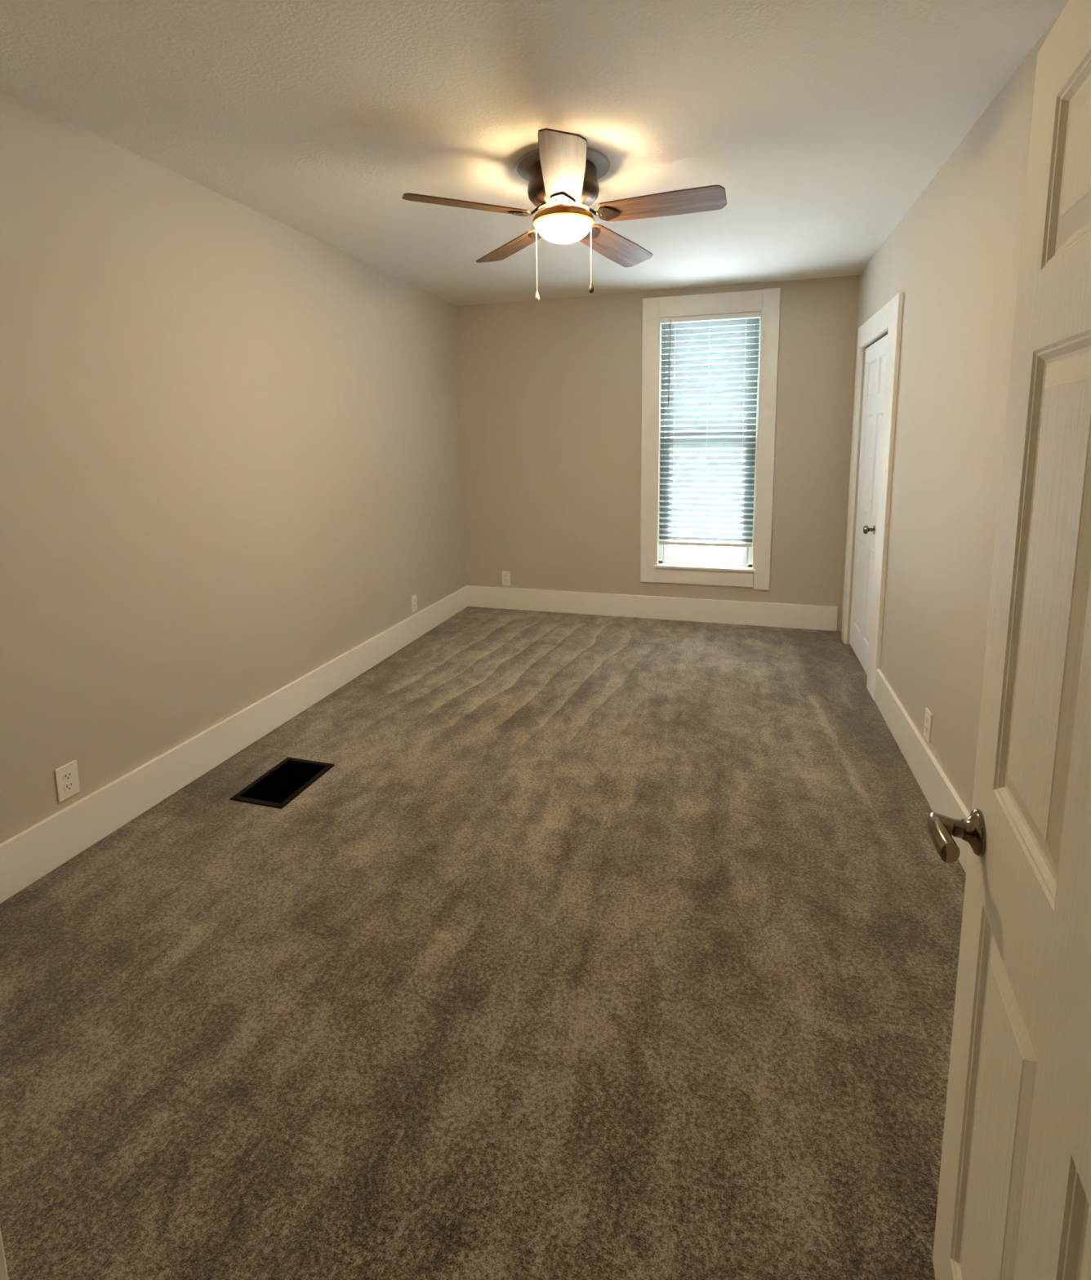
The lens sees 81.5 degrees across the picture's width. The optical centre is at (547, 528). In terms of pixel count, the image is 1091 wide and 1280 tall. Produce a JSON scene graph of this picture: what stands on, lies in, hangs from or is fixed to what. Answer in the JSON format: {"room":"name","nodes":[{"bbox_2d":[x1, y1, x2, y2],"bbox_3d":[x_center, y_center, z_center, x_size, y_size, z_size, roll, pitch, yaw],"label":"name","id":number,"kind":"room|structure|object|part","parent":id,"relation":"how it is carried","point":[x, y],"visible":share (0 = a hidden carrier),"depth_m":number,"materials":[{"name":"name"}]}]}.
{"room":"empty bedroom","nodes":[
{"label":"empty bedroom","id":0,"kind":"room"},
{"bbox_2d":[0,90,466,843],"bbox_3d":[-1.677,-0.164,2.594,0.150,2.586,6.450,2,8,16],"label":"wall","id":1,"kind":"structure","parent":0,"point":[230,436],"depth_m":2.69,"materials":[{"name":"beige paint"}]},
{"bbox_2d":[54,760,79,802],"bbox_3d":[-1.719,0.905,2.268,0.009,0.124,0.076,2,8,16],"label":"wall outlet","id":2,"kind":"object","parent":1,"relation":"attached to","point":[67,782],"visible":1,"depth_m":2.26,"materials":[{"name":"white plastic"}]},
{"bbox_2d":[62,771,72,781],"bbox_3d":[-1.717,0.886,2.264,0.002,0.027,0.034,2,8,16],"label":"receptacle","id":3,"kind":"object","parent":2,"relation":"attached to","point":[67,775],"depth_m":2.27,"materials":[{"name":"white plastic"}]},
{"bbox_2d":[63,781,73,791],"bbox_3d":[-1.716,0.925,2.270,0.002,0.027,0.034,2,8,16],"label":"receptacle","id":4,"kind":"object","parent":2,"relation":"attached to","point":[68,785],"depth_m":2.27,"materials":[{"name":"white plastic"}]},
{"bbox_2d":[0,586,467,903],"bbox_3d":[-1.394,0.934,3.370,0.018,0.188,4.782,2,8,16],"label":"baseboard","id":5,"kind":"structure","parent":1,"relation":"attached to","point":[33,853],"depth_m":2.72,"materials":[{"name":"white paint"}]},
{"bbox_2d":[410,593,417,612],"bbox_3d":[-0.996,0.558,4.720,0.009,0.124,0.076,2,8,16],"label":"wall outlet","id":6,"kind":"object","parent":1,"relation":"attached to","point":[414,604],"visible":1,"depth_m":4.71,"materials":[{"name":"white plastic"}]},
{"bbox_2d":[0,606,965,1279],"bbox_3d":[-0.116,1.185,2.328,3.369,0.050,6.450,2,8,16],"label":"floor","id":7,"kind":"structure","parent":0,"point":[588,947],"depth_m":1.72,"materials":[{"name":"beige carpet"}]},
{"bbox_2d":[230,756,334,808],"bbox_3d":[-1.151,1.207,2.788,0.255,0.209,0.359,2,8,16],"label":"floor vent","id":8,"kind":"object","parent":7,"relation":"in","point":[289,778],"visible":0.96,"depth_m":2.83,"materials":[{"name":"black metal"}]},
{"bbox_2d":[0,0,1068,306],"bbox_3d":[-0.149,-1.450,1.956,3.369,0.100,6.450,2,8,16],"label":"ceiling","id":9,"kind":"structure","parent":0,"point":[821,124],"depth_m":2.14,"materials":[{"name":"paint"}]},
{"bbox_2d":[401,128,726,302],"bbox_3d":[0.101,-1.227,2.636,1.236,0.537,1.271,2,8,16],"label":"ceiling fan","id":10,"kind":"object","parent":9,"relation":"hanging from","point":[562,174],"visible":1,"depth_m":2.54,"materials":[{"name":"brown wood"}]},
{"bbox_3d":[-0.324,-1.293,2.532,0.500,0.006,0.162,0,20,-16],"label":"blade","id":11,"kind":"part","parent":10,"relation":"part of","materials":[{"name":"brown wood"}]},
{"bbox_3d":[-0.163,-1.324,2.980,0.162,0.006,0.500,-20,15,-31],"label":"blade","id":12,"kind":"part","parent":10,"relation":"part of","materials":[{"name":"brown wood"}]},
{"bbox_3d":[-0.042,-1.147,2.666,0.018,0.302,0.004,-1,8,-1],"label":"pull chain","id":13,"kind":"part","parent":10,"relation":"part of","materials":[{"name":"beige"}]},
{"bbox_3d":[0.053,-1.266,2.243,0.162,0.006,0.500,11,5,1],"label":"blade","id":14,"kind":"part","parent":10,"relation":"part of","materials":[{"name":"brown wood"}]},
{"bbox_3d":[0.062,-1.489,2.620,0.388,0.014,0.388,2,8,16],"label":"ceiling plate","id":15,"kind":"part","parent":10,"relation":"part of","materials":[{"name":"metal"}]},
{"bbox_3d":[0.066,-1.240,2.655,0.234,0.076,0.234,2,8,16],"label":"lamp shade","id":16,"kind":"part","parent":10,"relation":"part of","materials":[{"name":"beige glass"}]},
{"bbox_3d":[0.175,-1.166,2.666,0.018,0.269,0.004,-1,8,-1],"label":"pull chain","id":17,"kind":"part","parent":10,"relation":"part of","materials":[{"name":"beige metal"}]},
{"bbox_3d":[0.312,-1.317,2.967,0.162,0.006,0.500,-10,-3,38],"label":"blade","id":18,"kind":"part","parent":10,"relation":"part of","materials":[{"name":"brown wood"}]},
{"bbox_3d":[0.446,-1.281,2.511,0.500,0.006,0.162,2,-3,20],"label":"blade","id":19,"kind":"part","parent":10,"relation":"part of","materials":[{"name":"brown wood"}]},
{"bbox_2d":[457,275,858,631],"bbox_3d":[0.823,-0.551,5.115,3.219,2.586,0.150,2,8,16],"label":"wall","id":20,"kind":"structure","parent":0,"point":[550,389],"depth_m":5.13,"materials":[{"name":"beige paint"}]},
{"bbox_2d":[502,571,510,585],"bbox_3d":[-0.365,0.436,5.526,0.076,0.124,0.009,2,8,16],"label":"wall outlet","id":21,"kind":"object","parent":20,"relation":"attached to","point":[505,575],"visible":1,"depth_m":5.52,"materials":[{"name":"white plastic"}]},
{"bbox_2d":[465,585,837,631],"bbox_3d":[0.731,0.645,5.227,3.045,0.188,0.018,2,8,16],"label":"baseboard","id":22,"kind":"structure","parent":20,"relation":"attached to","point":[684,609],"depth_m":5.16,"materials":[{"name":"white paint"}]},
{"bbox_2d":[640,287,780,590],"bbox_3d":[1.240,-0.655,4.955,0.998,2.246,0.192,2,8,16],"label":"window","id":23,"kind":"structure","parent":20,"relation":"in","point":[660,563],"depth_m":4.94,"materials":[{"name":"white paint"}]},
{"bbox_3d":[0.804,-0.663,5.015,0.127,2.226,0.020,2,8,16],"label":"casing","id":24,"kind":"part","parent":23,"relation":"part of","materials":[{"name":"white paint"}]},
{"bbox_3d":[1.251,0.311,5.092,0.786,0.030,0.192,2,8,16],"label":"sill","id":25,"kind":"part","parent":23,"relation":"part of","materials":[{"name":"white paint"}]},
{"bbox_3d":[1.238,0.387,5.040,0.751,0.124,0.019,2,8,16],"label":"casing","id":26,"kind":"part","parent":23,"relation":"part of","materials":[{"name":"white paint"}]},
{"bbox_3d":[1.255,-0.207,5.035,0.650,0.968,0.022,2,8,16],"label":"sash","id":27,"kind":"part","parent":23,"relation":"part of","materials":[{"name":"white glass"}]},
{"bbox_3d":[1.255,-0.207,5.035,0.574,0.896,0.003,2,8,16],"label":"glass pane","id":28,"kind":"part","parent":23,"relation":"part of","materials":[{"name":"clear glass"}]},
{"bbox_3d":[1.251,-1.121,4.931,0.574,0.878,0.003,2,8,16],"label":"glass pane","id":29,"kind":"part","parent":23,"relation":"part of","materials":[{"name":"clear glass"}]},
{"bbox_3d":[1.253,-0.663,4.983,0.734,1.930,0.060,2,8,16],"label":"frame","id":30,"kind":"part","parent":23,"relation":"part of","materials":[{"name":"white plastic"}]},
{"bbox_2d":[658,311,760,547],"bbox_3d":[1.232,-0.734,4.904,0.730,1.765,0.068,2,8,16],"label":"window blind","id":31,"kind":"object","parent":23,"relation":"attached to","point":[747,319],"visible":1,"depth_m":4.89,"materials":[{"name":"white plastic"}]},
{"bbox_3d":[0.984,-0.729,4.962,0.005,1.708,0.003,2,8,16],"label":"ladder cord","id":32,"kind":"part","parent":31,"relation":"part of","materials":[{"name":"white fabric"}]},
{"bbox_3d":[1.245,0.126,5.031,0.718,0.026,0.044,2,8,16],"label":"rail","id":33,"kind":"part","parent":31,"relation":"part of","materials":[{"name":"white plastic"}]},
{"bbox_3d":[1.228,-0.722,4.892,0.002,1.708,0.002,2,8,16],"label":"ladder cord","id":34,"kind":"part","parent":31,"relation":"part of","materials":[{"name":"white fabric"}]},
{"bbox_3d":[1.481,-0.715,4.817,0.005,1.708,0.003,2,8,16],"label":"ladder cord","id":35,"kind":"part","parent":31,"relation":"part of","materials":[{"name":"white fabric"}]},
{"bbox_3d":[1.251,-1.121,4.932,0.650,0.950,0.022,2,8,16],"label":"sash","id":36,"kind":"part","parent":23,"relation":"part of","materials":[{"name":"white glass"}]},
{"bbox_3d":[1.214,-1.685,4.747,0.754,0.140,0.019,2,8,16],"label":"casing","id":37,"kind":"part","parent":23,"relation":"part of","materials":[{"name":"white paint"}]},
{"bbox_3d":[1.645,-0.634,4.771,0.118,2.246,0.022,2,8,16],"label":"casing","id":38,"kind":"part","parent":23,"relation":"part of","materials":[{"name":"white paint"}]},
{"bbox_2d":[840,5,1065,813],"bbox_3d":[1.392,-0.066,1.623,0.150,2.586,6.300,2,8,16],"label":"wall","id":39,"kind":"structure","parent":0,"point":[953,256],"depth_m":2.44,"materials":[{"name":"beige paint"}]},
{"bbox_2d":[848,332,887,674],"bbox_3d":[1.999,-0.140,3.971,0.096,2.038,0.824,2,8,16],"label":"door","id":40,"kind":"structure","parent":39,"relation":"in","point":[875,358],"depth_m":4.02,"materials":[{"name":"white paint"}]},
{"bbox_3d":[2.072,0.383,4.208,0.010,0.590,0.258,2,8,16],"label":"panel","id":41,"kind":"part","parent":40,"relation":"part of","materials":[{"name":"white paint"}]},
{"bbox_3d":[2.062,-0.412,4.096,0.010,0.635,0.258,2,8,16],"label":"panel","id":42,"kind":"part","parent":40,"relation":"part of","materials":[{"name":"white paint"}]},
{"bbox_3d":[1.975,0.430,3.878,0.010,0.590,0.258,2,8,16],"label":"panel","id":43,"kind":"part","parent":40,"relation":"part of","materials":[{"name":"white paint"}]},
{"bbox_3d":[1.930,0.009,3.811,0.061,0.054,0.054,2,8,16],"label":"knob","id":44,"kind":"part","parent":40,"relation":"part of","materials":[{"name":"silver metal"}]},
{"bbox_3d":[2.055,-0.949,4.021,0.010,0.220,0.258,2,8,16],"label":"panel","id":45,"kind":"part","parent":40,"relation":"part of","materials":[{"name":"white paint"}]},
{"bbox_3d":[1.965,-0.364,3.766,0.010,0.635,0.258,2,8,16],"label":"panel","id":46,"kind":"part","parent":40,"relation":"part of","materials":[{"name":"white paint"}]},
{"bbox_3d":[1.958,-0.901,3.690,0.010,0.220,0.258,2,8,16],"label":"panel","id":47,"kind":"part","parent":40,"relation":"part of","materials":[{"name":"white paint"}]},
{"bbox_2d":[840,292,903,701],"bbox_3d":[1.975,-0.197,3.922,0.022,2.191,1.138,2,8,16],"label":"trim","id":48,"kind":"structure","parent":39,"relation":"attached to","point":[889,317],"depth_m":3.51,"materials":[{"name":"white paint"}]},
{"bbox_2d":[874,669,969,873],"bbox_3d":[1.346,1.109,1.883,0.018,0.188,3.446,2,8,16],"label":"baseboard","id":49,"kind":"structure","parent":39,"relation":"attached to","point":[943,799],"depth_m":2.66,"materials":[{"name":"white paint"}]},
{"bbox_2d":[923,707,932,742],"bbox_3d":[1.578,0.818,2.633,0.009,0.124,0.076,2,8,16],"label":"wall outlet","id":50,"kind":"object","parent":39,"relation":"attached to","point":[928,716],"visible":1,"depth_m":2.62,"materials":[{"name":"white plastic"}]},
{"bbox_3d":[-0.633,0.125,0.448,3.069,2.586,0.120,2,8,16],"label":"wall","id":51,"kind":"structure","parent":0,"visible":0},
{"bbox_2d":[0,1228,8,1279],"bbox_3d":[-0.072,0.366,0.327,1.095,2.130,0.138,2,8,16],"label":"trim","id":52,"kind":"structure","parent":51,"relation":"attached to","point":[3,1271],"depth_m":0.56,"materials":[{"name":"white paint"}]},
{"bbox_2d":[927,0,1090,1279],"bbox_3d":[0.535,0.389,0.616,0.178,1.976,0.826,3,9,23],"label":"door","id":53,"kind":"structure","parent":51,"relation":"in","point":[1014,1198],"depth_m":0.77,"materials":[{"name":"beige paint"}]},
{"bbox_3d":[0.605,0.467,0.954,0.053,0.037,0.090,3,9,23],"label":"handle","id":54,"kind":"part","parent":53,"relation":"part of","materials":[{"name":"silver metal"}]},
{"bbox_3d":[0.601,0.883,0.860,0.010,0.627,0.254,3,9,23],"label":"panel","id":55,"kind":"part","parent":53,"relation":"part of","materials":[{"name":"beige paint"}]},
{"bbox_3d":[0.591,0.090,0.748,0.010,0.611,0.254,3,9,23],"label":"panel","id":56,"kind":"part","parent":53,"relation":"part of","materials":[{"name":"beige paint"}]},
{"bbox_3d":[0.584,-0.414,0.677,0.010,0.205,0.254,3,9,23],"label":"panel","id":57,"kind":"part","parent":53,"relation":"part of","materials":[{"name":"beige paint"}]},
{"bbox_3d":[0.464,0.930,0.536,0.010,0.627,0.254,3,9,23],"label":"panel","id":58,"kind":"part","parent":53,"relation":"part of","materials":[{"name":"beige paint"}]}
]}

